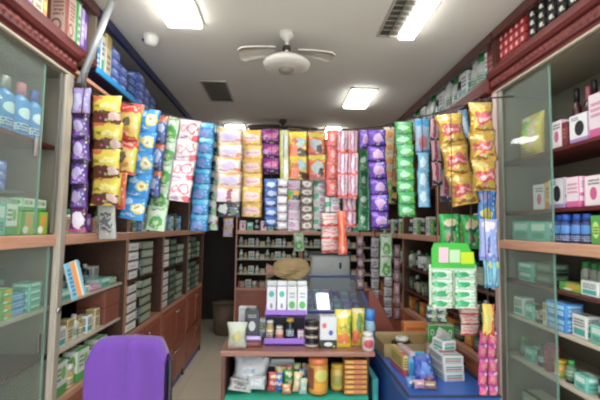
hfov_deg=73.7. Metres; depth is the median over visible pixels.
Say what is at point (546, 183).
carton
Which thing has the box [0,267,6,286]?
carton
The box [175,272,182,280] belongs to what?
box
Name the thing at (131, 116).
strip
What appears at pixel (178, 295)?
box
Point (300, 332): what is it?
carton
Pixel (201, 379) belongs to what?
floor
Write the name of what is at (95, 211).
bottle
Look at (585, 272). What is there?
bottle
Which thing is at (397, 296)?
strip
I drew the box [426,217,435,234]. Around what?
carton
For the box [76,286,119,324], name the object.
carton
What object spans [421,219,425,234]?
bottle
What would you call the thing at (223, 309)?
waste bin
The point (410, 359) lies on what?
carton
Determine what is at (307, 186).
strip
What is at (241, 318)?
carton
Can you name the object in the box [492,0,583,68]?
shelf
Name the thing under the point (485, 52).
carton
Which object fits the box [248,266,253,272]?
carton
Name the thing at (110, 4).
conduit pipe
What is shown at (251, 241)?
carton
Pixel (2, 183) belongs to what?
carton
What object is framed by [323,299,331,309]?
carton
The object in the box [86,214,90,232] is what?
carton
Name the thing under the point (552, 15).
carton
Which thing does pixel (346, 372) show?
pack
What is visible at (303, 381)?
packet
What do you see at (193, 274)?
box
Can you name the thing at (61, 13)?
carton
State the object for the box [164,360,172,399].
chair
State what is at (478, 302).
carton
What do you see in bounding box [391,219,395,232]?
carton
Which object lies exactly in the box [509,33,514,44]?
carton
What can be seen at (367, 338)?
bottle
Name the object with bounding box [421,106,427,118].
carton
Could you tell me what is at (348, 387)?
pack
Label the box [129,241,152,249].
box
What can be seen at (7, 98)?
bottle
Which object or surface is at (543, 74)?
display case
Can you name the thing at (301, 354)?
counter
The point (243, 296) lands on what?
shelving unit
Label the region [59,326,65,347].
carton
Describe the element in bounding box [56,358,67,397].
carton
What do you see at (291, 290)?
carton
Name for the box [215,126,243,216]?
strip
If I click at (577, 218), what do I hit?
bottle
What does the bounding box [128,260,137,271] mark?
box
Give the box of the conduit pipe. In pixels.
[76,0,115,85]
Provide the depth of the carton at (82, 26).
1.95 m
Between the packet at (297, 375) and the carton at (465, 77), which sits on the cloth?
the packet at (297, 375)
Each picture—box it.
[439,247,447,262]
[449,250,459,262]
[461,252,473,263]
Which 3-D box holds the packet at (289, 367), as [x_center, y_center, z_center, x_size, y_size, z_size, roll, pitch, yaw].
[-0.071,1.061,2.423,0.077,0.120,0.037,1,-4,-3]
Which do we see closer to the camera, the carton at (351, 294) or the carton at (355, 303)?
the carton at (355, 303)
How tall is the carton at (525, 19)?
0.045 m
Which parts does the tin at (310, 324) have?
lid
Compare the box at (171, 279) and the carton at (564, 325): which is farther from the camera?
the box at (171, 279)
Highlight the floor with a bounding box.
[172,319,227,399]
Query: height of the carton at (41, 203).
0.050 m
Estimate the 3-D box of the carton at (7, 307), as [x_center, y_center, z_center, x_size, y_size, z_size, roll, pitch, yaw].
[-1.101,0.395,1.459,0.060,0.028,0.061,1,-4,-2]
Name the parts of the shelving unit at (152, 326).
panel, cabinet door, board, rail, cabinet door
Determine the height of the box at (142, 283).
0.060 m
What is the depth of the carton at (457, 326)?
2.72 m
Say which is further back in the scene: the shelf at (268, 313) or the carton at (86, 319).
the shelf at (268, 313)
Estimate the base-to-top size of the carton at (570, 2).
0.043 m
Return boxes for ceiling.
[76,0,541,144]
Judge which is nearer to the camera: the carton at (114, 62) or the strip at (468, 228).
the strip at (468, 228)
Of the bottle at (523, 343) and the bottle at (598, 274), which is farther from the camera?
the bottle at (523, 343)
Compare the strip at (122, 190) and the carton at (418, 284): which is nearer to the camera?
the strip at (122, 190)
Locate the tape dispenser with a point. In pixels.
(399, 338)
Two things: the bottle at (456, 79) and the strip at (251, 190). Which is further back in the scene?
the bottle at (456, 79)
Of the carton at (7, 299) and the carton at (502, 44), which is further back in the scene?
the carton at (502, 44)
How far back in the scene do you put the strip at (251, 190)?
2.57 m
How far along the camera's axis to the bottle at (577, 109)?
1.83 m
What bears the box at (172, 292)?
on the box at (171, 299)
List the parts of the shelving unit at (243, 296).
panel, plinth panel, board, rail, panel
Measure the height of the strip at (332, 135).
0.446 m
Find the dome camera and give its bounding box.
[142,32,158,46]
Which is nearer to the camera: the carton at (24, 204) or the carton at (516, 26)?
the carton at (24, 204)
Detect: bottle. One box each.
[0,74,14,130]
[13,82,29,136]
[29,90,40,139]
[62,269,65,287]
[71,314,78,339]
[76,317,82,336]
[82,264,88,283]
[93,211,97,232]
[132,220,135,231]
[238,264,242,272]
[239,237,243,245]
[239,250,242,258]
[254,220,258,229]
[265,250,269,258]
[266,237,269,245]
[266,319,273,337]
[275,325,282,337]
[286,317,293,337]
[304,238,307,246]
[304,250,307,258]
[362,331,373,350]
[365,308,374,344]
[409,219,412,233]
[409,251,413,266]
[412,112,415,130]
[414,275,420,291]
[415,110,419,118]
[416,251,420,268]
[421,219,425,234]
[423,253,428,270]
[426,99,431,118]
[430,95,436,117]
[435,93,438,112]
[444,81,453,107]
[452,77,458,101]
[457,74,460,98]
[470,59,478,87]
[475,262,479,285]
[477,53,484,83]
[481,300,488,325]
[519,337,528,356]
[537,343,543,366]
[555,215,561,241]
[560,214,571,242]
[565,359,578,383]
[571,214,583,242]
[572,88,581,115]
[581,214,593,243]
[581,262,590,278]
[583,86,590,111]
[590,263,599,279]
[591,79,597,94]
[597,264,599,279]
[598,378,599,397]
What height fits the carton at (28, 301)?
0.028 m
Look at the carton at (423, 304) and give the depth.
3.42 m
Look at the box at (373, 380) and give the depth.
2.35 m
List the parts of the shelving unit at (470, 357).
rail, panel, cabinet door, cornice, board, cabinet door, panel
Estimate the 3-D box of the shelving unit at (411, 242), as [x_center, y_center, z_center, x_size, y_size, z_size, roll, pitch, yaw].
[1.150,0.583,3.434,0.365,2.340,0.870,1,-4,-2]
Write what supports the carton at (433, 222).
on the shelving unit at (411, 242)
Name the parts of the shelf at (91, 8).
rail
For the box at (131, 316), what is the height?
0.060 m
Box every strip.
[69,73,89,207]
[69,78,87,232]
[71,73,90,112]
[89,95,122,205]
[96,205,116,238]
[115,173,126,208]
[117,106,160,220]
[119,99,144,174]
[144,112,178,231]
[149,114,169,197]
[167,119,201,202]
[189,123,214,230]
[208,126,224,229]
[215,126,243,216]
[223,218,232,236]
[241,130,262,216]
[261,125,279,173]
[264,137,277,226]
[276,136,287,230]
[279,128,288,178]
[287,180,300,230]
[288,130,326,179]
[293,233,303,250]
[300,180,313,230]
[313,179,326,228]
[321,147,337,252]
[324,197,340,211]
[326,130,337,195]
[337,129,347,254]
[337,129,358,197]
[343,129,356,226]
[356,236,364,290]
[357,129,369,229]
[367,127,388,228]
[370,238,378,299]
[379,234,392,275]
[383,121,396,180]
[383,277,392,318]
[387,134,397,203]
[393,245,400,320]
[394,120,416,216]
[414,118,430,153]
[417,116,430,206]
[426,113,447,321]
[429,113,442,184]
[435,108,479,206]
[439,109,460,242]
[440,110,452,201]
[458,105,469,137]
[459,163,480,335]
[460,168,479,248]
[463,99,497,190]
[477,191,496,218]
[478,98,494,336]
[478,98,498,394]
[479,99,498,260]
[483,97,499,287]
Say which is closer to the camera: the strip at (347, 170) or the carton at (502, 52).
the carton at (502, 52)
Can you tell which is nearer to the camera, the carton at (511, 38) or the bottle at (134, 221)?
the carton at (511, 38)
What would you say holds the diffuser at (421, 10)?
attached to the recessed light at (404, 19)
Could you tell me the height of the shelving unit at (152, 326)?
2.220 m
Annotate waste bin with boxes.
[212,299,233,335]
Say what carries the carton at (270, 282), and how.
on the display rack
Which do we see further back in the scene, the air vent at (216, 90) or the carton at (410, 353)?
the air vent at (216, 90)
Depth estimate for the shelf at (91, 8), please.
1.99 m
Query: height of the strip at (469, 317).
1.167 m
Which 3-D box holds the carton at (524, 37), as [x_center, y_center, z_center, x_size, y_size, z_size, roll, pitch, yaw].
[1.165,-0.814,2.018,0.090,0.045,0.047,1,-4,-1]
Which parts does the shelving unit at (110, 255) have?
panel, board, plinth panel, rail, panel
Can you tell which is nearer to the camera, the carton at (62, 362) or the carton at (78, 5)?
the carton at (62, 362)
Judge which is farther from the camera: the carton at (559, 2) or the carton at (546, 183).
the carton at (546, 183)
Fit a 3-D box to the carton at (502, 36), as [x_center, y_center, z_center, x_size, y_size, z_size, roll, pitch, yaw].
[1.159,-0.892,2.219,0.090,0.045,0.047,1,-4,-3]
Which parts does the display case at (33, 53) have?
rail, panel, finger pull, cornice trim, finger pull, cornice, door frame, door frame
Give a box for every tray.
[264,335,304,345]
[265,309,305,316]
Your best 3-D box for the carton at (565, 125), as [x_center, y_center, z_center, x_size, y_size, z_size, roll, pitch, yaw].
[1.146,-0.282,1.706,0.040,0.100,0.031,1,-4,-3]
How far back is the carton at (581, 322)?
1.59 m
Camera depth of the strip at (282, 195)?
2.49 m
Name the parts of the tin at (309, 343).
lid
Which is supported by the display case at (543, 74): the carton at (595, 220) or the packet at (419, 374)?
the carton at (595, 220)
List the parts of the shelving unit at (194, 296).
panel, cabinet door, cabinet door, board, panel, cabinet door, rail, cabinet door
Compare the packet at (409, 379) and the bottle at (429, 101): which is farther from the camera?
the bottle at (429, 101)
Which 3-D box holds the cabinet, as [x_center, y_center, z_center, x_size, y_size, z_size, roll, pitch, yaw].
[0.277,1.138,3.879,0.420,1.266,0.096,1,-4,-2]
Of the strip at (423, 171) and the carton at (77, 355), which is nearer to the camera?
the carton at (77, 355)
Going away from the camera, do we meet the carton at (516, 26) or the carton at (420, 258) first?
the carton at (516, 26)
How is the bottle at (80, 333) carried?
on the shelving unit at (110, 255)
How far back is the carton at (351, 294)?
3.28 m
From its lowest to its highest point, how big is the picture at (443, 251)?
0.070 m
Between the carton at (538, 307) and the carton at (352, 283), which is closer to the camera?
the carton at (538, 307)
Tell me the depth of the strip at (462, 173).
1.93 m
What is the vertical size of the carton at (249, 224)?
0.100 m
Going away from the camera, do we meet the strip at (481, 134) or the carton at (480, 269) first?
the strip at (481, 134)
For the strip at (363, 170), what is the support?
hanging from the rope
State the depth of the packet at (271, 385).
2.33 m
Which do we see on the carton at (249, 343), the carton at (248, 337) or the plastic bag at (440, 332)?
the carton at (248, 337)
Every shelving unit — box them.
[56,70,129,399]
[123,198,165,335]
[160,200,189,387]
[184,177,204,369]
[234,174,301,321]
[300,170,373,300]
[375,204,402,331]
[402,132,437,322]
[437,80,495,384]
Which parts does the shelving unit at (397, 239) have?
cabinet door, panel, rail, board, cabinet door, panel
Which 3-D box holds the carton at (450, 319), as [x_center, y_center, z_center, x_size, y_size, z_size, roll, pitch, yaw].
[1.115,0.903,2.874,0.080,0.120,0.101,1,-4,-4]
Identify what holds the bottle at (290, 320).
on the display rack
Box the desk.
[370,345,501,399]
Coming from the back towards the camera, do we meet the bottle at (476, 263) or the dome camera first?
the bottle at (476, 263)
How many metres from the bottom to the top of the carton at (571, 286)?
0.035 m
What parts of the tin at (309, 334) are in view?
lid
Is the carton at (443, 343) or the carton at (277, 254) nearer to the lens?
the carton at (443, 343)
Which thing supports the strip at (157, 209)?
hanging from the rope
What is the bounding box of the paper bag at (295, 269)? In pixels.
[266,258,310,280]
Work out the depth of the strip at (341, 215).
2.46 m
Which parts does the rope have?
sachet strip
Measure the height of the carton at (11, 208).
0.120 m
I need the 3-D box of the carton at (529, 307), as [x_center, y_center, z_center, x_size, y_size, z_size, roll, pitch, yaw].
[1.135,0.540,1.933,0.060,0.070,0.071,1,-4,-1]
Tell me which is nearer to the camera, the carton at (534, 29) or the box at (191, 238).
the carton at (534, 29)
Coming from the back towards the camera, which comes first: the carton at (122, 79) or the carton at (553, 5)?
the carton at (122, 79)
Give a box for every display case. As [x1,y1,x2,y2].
[0,0,82,399]
[486,0,599,399]
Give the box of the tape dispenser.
[391,335,412,343]
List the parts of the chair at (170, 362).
post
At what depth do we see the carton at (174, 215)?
3.78 m
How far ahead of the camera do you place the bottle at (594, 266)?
1.66 m
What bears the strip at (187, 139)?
hanging from the rope
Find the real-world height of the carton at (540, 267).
0.050 m
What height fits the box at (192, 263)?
0.060 m
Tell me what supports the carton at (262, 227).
on the shelving unit at (243, 296)
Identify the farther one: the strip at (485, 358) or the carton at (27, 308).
the strip at (485, 358)
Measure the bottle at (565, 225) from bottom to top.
0.120 m
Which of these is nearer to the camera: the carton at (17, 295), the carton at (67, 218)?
the carton at (17, 295)
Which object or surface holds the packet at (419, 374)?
on the desk
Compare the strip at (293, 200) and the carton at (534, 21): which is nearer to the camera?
the carton at (534, 21)
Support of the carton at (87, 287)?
on the shelving unit at (110, 255)
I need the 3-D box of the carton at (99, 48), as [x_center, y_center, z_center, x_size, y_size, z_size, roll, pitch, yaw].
[-1.119,-0.802,2.112,0.100,0.250,0.071,1,-4,0]
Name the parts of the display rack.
panel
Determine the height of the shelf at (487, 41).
0.276 m
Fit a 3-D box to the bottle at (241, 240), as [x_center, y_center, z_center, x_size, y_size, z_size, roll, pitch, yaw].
[-0.733,0.514,5.000,0.053,0.110,0.054,1,-4,-3]
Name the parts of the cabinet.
lid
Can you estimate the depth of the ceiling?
2.61 m
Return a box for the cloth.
[225,371,368,399]
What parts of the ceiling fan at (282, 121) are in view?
blade, blade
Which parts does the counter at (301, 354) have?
panel, panel, panel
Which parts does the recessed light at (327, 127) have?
frame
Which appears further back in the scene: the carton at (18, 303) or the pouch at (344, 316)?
the pouch at (344, 316)
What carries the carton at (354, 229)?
on the shelving unit at (368, 234)
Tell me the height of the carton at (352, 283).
0.090 m
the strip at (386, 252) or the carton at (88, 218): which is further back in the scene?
the strip at (386, 252)
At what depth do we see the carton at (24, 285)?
1.59 m
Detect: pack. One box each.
[63,259,85,300]
[342,357,366,364]
[342,360,366,369]
[343,367,366,374]
[343,372,366,379]
[343,377,366,384]
[343,382,366,389]
[343,387,366,394]
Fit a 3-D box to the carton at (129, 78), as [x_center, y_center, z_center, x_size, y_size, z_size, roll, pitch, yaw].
[-1.138,-0.771,2.594,0.100,0.050,0.131,1,-4,-1]
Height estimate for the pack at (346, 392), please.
0.027 m
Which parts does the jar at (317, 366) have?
lid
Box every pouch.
[226,322,247,348]
[335,309,351,346]
[351,308,364,345]
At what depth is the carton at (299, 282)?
2.49 m
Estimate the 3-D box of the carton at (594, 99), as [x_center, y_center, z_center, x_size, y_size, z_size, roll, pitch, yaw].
[1.160,-0.329,1.538,0.040,0.170,0.081,1,-4,-4]
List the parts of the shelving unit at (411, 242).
cabinet door, board, rail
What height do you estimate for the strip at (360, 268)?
1.007 m
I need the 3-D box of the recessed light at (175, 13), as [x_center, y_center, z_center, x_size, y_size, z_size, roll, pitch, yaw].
[-0.620,-0.995,1.807,0.204,0.027,0.844,1,-4,-2]
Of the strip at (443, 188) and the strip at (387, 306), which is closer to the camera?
the strip at (443, 188)
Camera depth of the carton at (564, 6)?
1.73 m
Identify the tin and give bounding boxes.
[304,329,318,338]
[304,338,318,347]
[305,319,318,329]
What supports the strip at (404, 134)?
hanging from the rope
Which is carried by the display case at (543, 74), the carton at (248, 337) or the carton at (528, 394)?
the carton at (528, 394)
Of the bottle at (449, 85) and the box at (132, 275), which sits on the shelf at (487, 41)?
the bottle at (449, 85)
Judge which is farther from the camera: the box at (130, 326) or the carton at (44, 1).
the box at (130, 326)
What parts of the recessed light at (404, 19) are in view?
dark panel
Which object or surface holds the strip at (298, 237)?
hanging from the rope
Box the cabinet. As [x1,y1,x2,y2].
[308,251,350,291]
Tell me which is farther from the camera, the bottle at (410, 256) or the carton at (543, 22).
the bottle at (410, 256)
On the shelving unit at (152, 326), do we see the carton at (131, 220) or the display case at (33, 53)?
the carton at (131, 220)
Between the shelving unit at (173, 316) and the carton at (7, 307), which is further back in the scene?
the shelving unit at (173, 316)
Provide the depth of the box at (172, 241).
3.62 m
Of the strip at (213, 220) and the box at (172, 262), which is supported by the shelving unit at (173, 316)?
the box at (172, 262)
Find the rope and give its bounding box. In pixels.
[74,79,513,148]
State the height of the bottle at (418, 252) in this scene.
0.160 m
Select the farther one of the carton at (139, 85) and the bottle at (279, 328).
the carton at (139, 85)
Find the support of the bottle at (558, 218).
on the display case at (543, 74)
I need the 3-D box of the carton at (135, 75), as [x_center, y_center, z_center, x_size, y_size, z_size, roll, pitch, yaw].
[-1.133,-0.830,2.734,0.100,0.055,0.121,1,-4,-1]
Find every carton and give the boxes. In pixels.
[0,160,6,170]
[0,170,5,179]
[0,180,4,189]
[0,197,9,202]
[0,202,5,235]
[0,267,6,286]
[0,287,12,297]
[0,295,11,305]
[0,303,11,313]
[0,311,11,321]
[4,203,17,235]
[10,197,34,210]
[11,298,24,308]
[11,306,23,316]
[12,281,41,290]
[12,291,24,301]
[13,288,40,297]
[16,211,32,234]
[24,295,40,304]
[24,302,39,312]
[32,0,42,12]
[32,211,47,234]
[34,199,45,211]
[43,0,47,16]
[47,0,75,40]
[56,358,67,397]
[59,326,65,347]
[60,318,73,343]
[62,288,70,301]
[62,345,88,382]
[65,217,70,233]
[74,1,81,44]
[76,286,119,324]
[77,314,92,333]
[79,8,84,48]
[83,12,87,50]
[84,283,100,290]
[84,285,89,292]
[84,334,106,349]
[85,276,109,287]
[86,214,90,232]
[86,307,99,329]
[87,265,98,277]
[90,218,96,232]
[97,42,100,67]
[100,36,105,70]
[103,33,111,75]
[110,65,118,80]
[110,276,115,284]
[111,46,119,61]
[111,55,119,71]
[119,64,127,78]
[119,73,126,87]
[127,71,144,84]
[127,74,135,87]
[127,81,135,94]
[129,219,132,231]
[135,80,143,92]
[135,88,143,100]
[135,96,142,103]
[136,220,141,230]
[142,214,145,230]
[143,87,149,98]
[143,95,148,105]
[149,95,155,105]
[149,101,154,109]
[166,215,170,229]
[169,213,176,229]
[170,216,173,229]
[177,216,180,229]
[238,281,244,286]
[238,306,256,321]
[239,221,245,229]
[245,279,250,286]
[245,308,259,334]
[246,332,261,340]
[246,339,261,346]
[247,222,252,229]
[248,238,254,245]
[248,251,254,258]
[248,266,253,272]
[258,281,264,286]
[260,221,266,230]
[260,318,266,337]
[266,285,276,309]
[267,280,276,285]
[267,362,294,378]
[268,357,293,366]
[275,252,280,258]
[276,239,281,245]
[277,280,286,285]
[277,286,286,309]
[287,280,296,285]
[287,286,296,309]
[297,280,306,285]
[297,286,306,313]
[297,329,303,337]
[307,289,311,298]
[307,299,312,308]
[312,289,320,308]
[314,239,319,246]
[314,299,322,309]
[319,314,336,339]
[319,338,336,347]
[321,289,329,301]
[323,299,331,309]
[329,289,338,300]
[332,299,341,309]
[338,289,346,300]
[341,299,350,308]
[346,289,355,300]
[350,280,354,287]
[350,299,359,307]
[352,224,357,231]
[390,344,407,375]
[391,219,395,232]
[397,343,414,356]
[401,321,426,334]
[408,351,425,375]
[409,276,420,290]
[409,295,420,309]
[412,253,423,267]
[413,218,421,233]
[415,300,419,313]
[416,282,423,294]
[417,221,425,234]
[418,256,424,269]
[420,301,431,317]
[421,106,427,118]
[424,282,428,298]
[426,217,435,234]
[426,256,430,271]
[426,323,453,353]
[428,345,462,363]
[430,220,435,234]
[431,355,463,372]
[432,336,455,350]
[432,364,464,381]
[439,91,444,110]
[447,316,460,325]
[454,323,464,341]
[459,219,462,236]
[461,70,471,95]
[465,329,480,348]
[473,334,479,352]
[477,266,485,289]
[477,301,483,323]
[485,52,486,77]
[487,46,491,72]
[500,33,503,43]
[500,41,503,51]
[500,50,503,59]
[504,29,508,39]
[504,37,508,48]
[504,45,508,56]
[509,25,513,35]
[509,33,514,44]
[509,41,513,52]
[512,221,541,240]
[514,20,519,31]
[514,28,519,39]
[514,37,519,48]
[514,296,533,316]
[518,262,536,272]
[518,271,535,282]
[519,14,528,26]
[520,23,528,35]
[520,32,528,44]
[523,389,556,399]
[525,303,536,320]
[525,346,539,362]
[529,7,537,20]
[529,16,537,28]
[529,25,537,37]
[530,222,552,241]
[533,183,545,209]
[535,262,568,274]
[535,273,568,286]
[535,304,542,322]
[537,0,547,12]
[537,8,546,21]
[538,17,546,30]
[542,302,546,324]
[544,343,560,371]
[545,181,549,208]
[546,299,582,318]
[547,0,557,14]
[547,9,557,23]
[547,313,572,333]
[549,177,568,208]
[552,119,568,148]
[557,0,567,5]
[557,1,568,15]
[559,281,580,293]
[562,121,569,145]
[566,176,584,207]
[568,0,579,7]
[569,111,589,143]
[572,313,599,339]
[574,372,598,393]
[581,279,599,297]
[583,174,599,205]
[588,92,599,137]
[590,324,599,344]
[591,215,599,244]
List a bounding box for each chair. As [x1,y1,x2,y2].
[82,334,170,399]
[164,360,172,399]
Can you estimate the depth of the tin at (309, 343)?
2.34 m
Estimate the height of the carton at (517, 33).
0.045 m
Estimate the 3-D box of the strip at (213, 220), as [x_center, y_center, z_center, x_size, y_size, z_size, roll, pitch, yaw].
[-0.547,-0.151,2.562,0.098,0.686,0.066,-2,-5,32]
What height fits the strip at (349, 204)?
0.633 m
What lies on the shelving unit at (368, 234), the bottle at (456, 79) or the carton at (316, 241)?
the carton at (316, 241)
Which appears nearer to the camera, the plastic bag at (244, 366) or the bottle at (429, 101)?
the plastic bag at (244, 366)
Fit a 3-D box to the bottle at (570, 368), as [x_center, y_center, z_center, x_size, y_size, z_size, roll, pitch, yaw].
[1.141,0.718,1.679,0.048,0.090,0.047,1,-4,-2]
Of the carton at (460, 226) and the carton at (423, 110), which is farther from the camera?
the carton at (423, 110)
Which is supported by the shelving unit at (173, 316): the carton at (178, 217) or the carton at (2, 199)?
the carton at (178, 217)
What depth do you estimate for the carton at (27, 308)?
1.60 m
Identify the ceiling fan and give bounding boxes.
[238,29,334,74]
[249,119,316,137]
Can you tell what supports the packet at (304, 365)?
on the cloth
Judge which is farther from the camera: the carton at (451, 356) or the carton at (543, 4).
the carton at (451, 356)
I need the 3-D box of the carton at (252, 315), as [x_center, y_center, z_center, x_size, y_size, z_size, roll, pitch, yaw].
[-0.283,0.723,2.387,0.086,0.145,0.070,1,-4,-2]
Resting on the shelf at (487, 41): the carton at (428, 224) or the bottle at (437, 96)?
the bottle at (437, 96)
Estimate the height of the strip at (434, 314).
1.128 m
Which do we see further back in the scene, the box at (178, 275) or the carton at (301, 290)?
the box at (178, 275)
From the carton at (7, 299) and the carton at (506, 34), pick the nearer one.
the carton at (7, 299)
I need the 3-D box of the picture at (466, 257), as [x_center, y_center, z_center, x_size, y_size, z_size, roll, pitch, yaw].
[0.775,0.269,1.853,0.062,0.055,0.004,1,-4,-2]
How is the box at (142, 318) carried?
on the shelving unit at (152, 326)
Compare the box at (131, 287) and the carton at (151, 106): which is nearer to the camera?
the box at (131, 287)
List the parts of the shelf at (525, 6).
rail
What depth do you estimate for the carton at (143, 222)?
2.94 m
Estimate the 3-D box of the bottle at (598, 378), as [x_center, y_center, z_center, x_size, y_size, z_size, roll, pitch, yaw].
[1.161,0.703,1.516,0.052,0.100,0.051,1,-4,-4]
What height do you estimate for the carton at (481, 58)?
0.235 m
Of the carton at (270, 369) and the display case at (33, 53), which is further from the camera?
the carton at (270, 369)
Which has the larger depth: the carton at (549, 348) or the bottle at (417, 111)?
the bottle at (417, 111)
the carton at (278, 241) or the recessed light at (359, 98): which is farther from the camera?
the carton at (278, 241)
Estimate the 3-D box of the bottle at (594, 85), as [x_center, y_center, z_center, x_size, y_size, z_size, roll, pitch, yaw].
[1.272,-0.374,1.724,0.040,0.290,0.039,1,-4,-2]
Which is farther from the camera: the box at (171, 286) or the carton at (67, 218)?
the box at (171, 286)
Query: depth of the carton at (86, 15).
1.99 m
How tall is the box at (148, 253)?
0.060 m
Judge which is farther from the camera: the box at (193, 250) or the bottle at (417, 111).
the box at (193, 250)
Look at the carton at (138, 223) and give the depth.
2.84 m
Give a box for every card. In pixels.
[135,297,139,326]
[137,248,140,277]
[429,96,476,307]
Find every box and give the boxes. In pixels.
[125,310,135,324]
[125,320,135,333]
[126,292,135,304]
[126,301,135,314]
[127,270,136,281]
[127,283,136,295]
[128,251,137,261]
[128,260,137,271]
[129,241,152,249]
[129,242,138,252]
[131,277,150,288]
[136,285,150,297]
[139,294,149,306]
[139,302,150,315]
[139,310,149,324]
[140,265,151,276]
[141,249,152,258]
[141,257,152,267]
[162,293,166,301]
[162,299,166,308]
[163,271,167,279]
[163,278,167,286]
[163,285,167,293]
[164,246,168,253]
[164,253,168,260]
[164,260,168,268]
[164,268,175,276]
[165,238,176,245]
[167,288,174,298]
[167,295,174,305]
[168,258,175,266]
[168,275,174,283]
[168,281,174,291]
[169,245,176,252]
[169,251,176,259]
[174,290,181,300]
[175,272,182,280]
[175,278,182,286]
[175,284,181,293]
[176,256,182,263]
[177,244,183,250]
[177,250,182,257]
[188,260,195,267]
[189,236,196,241]
[190,252,195,258]
[190,271,195,278]
[191,242,196,247]
[191,247,196,253]
[369,365,377,399]
[375,332,425,357]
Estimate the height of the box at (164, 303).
0.060 m
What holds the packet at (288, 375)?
on the cloth
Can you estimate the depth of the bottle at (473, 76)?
2.59 m
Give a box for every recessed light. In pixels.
[153,0,203,27]
[224,124,246,129]
[324,126,341,138]
[342,88,377,108]
[376,0,440,39]
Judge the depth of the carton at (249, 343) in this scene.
2.33 m
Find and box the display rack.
[264,298,305,345]
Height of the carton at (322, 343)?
0.045 m
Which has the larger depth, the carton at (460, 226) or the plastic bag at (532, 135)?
the carton at (460, 226)
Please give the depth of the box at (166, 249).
3.41 m
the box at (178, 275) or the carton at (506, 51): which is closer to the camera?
the carton at (506, 51)
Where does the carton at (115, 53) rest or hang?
on the carton at (114, 62)
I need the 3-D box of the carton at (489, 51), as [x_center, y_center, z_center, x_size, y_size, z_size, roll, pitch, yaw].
[1.148,-0.793,2.317,0.080,0.200,0.101,1,-4,-2]
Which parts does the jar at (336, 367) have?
lid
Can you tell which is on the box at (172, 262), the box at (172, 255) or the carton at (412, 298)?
the box at (172, 255)
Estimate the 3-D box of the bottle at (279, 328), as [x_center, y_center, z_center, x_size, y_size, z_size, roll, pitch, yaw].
[-0.126,0.811,2.438,0.049,0.090,0.050,1,-4,-2]
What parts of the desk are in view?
panel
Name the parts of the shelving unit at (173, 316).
panel, cabinet door, cabinet door, board, rail, cabinet door, cabinet door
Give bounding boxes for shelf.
[21,0,99,67]
[77,8,192,118]
[390,32,494,132]
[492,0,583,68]
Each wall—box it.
[201,217,235,318]
[307,145,375,237]
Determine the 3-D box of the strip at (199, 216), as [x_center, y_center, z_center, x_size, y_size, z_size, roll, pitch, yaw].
[-0.600,-0.149,2.460,0.137,0.682,0.043,1,-4,-2]
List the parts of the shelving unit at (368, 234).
panel, rail, board, panel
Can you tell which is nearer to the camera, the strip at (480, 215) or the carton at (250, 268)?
the strip at (480, 215)
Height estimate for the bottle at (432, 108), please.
0.235 m
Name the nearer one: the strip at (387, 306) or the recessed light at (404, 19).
the recessed light at (404, 19)
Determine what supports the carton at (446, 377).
on the desk
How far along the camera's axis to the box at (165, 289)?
3.40 m
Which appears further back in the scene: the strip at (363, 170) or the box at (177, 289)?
the box at (177, 289)
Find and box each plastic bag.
[232,356,270,387]
[247,375,265,389]
[427,327,452,352]
[520,110,545,157]
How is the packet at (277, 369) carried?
on the cloth
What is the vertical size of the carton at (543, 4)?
0.043 m
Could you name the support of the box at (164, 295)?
on the box at (164, 303)
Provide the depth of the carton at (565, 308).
1.69 m
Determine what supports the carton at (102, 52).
on the shelf at (97, 75)
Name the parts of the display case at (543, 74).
door frame, door frame, panel, cornice, cornice trim, rail, panel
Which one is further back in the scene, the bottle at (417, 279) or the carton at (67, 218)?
the bottle at (417, 279)
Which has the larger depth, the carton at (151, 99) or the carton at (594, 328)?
the carton at (151, 99)
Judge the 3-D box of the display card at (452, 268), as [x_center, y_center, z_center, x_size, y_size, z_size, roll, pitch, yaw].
[0.715,-0.002,1.873,0.222,0.998,0.030,1,-4,-2]
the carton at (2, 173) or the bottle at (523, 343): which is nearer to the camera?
the carton at (2, 173)
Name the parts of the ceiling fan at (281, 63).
blade, motor, blade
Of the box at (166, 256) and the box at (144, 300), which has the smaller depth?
the box at (144, 300)
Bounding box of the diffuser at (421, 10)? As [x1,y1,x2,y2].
[399,0,439,39]
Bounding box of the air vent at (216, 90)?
[199,80,233,101]
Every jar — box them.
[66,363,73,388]
[252,281,256,286]
[308,357,327,395]
[331,361,342,391]
[554,358,567,377]
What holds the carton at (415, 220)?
on the shelving unit at (411, 242)
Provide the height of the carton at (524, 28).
0.045 m
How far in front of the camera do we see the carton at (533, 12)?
1.93 m
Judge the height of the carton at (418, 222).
0.120 m
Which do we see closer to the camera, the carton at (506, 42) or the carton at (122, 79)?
the carton at (506, 42)
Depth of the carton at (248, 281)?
4.95 m
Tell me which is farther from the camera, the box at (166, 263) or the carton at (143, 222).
the box at (166, 263)
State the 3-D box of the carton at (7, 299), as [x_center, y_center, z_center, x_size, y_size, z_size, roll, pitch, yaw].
[-1.100,0.366,1.460,0.060,0.028,0.061,1,-4,-1]
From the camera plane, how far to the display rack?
2.40 m
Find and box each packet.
[228,377,251,392]
[267,372,278,390]
[275,366,286,372]
[275,373,282,390]
[281,383,291,393]
[282,365,293,369]
[283,370,295,388]
[292,363,300,371]
[292,372,302,391]
[297,369,304,377]
[299,378,307,393]
[302,363,308,377]
[405,375,414,387]
[413,353,437,381]
[413,379,423,388]
[414,357,425,378]
[424,380,436,388]

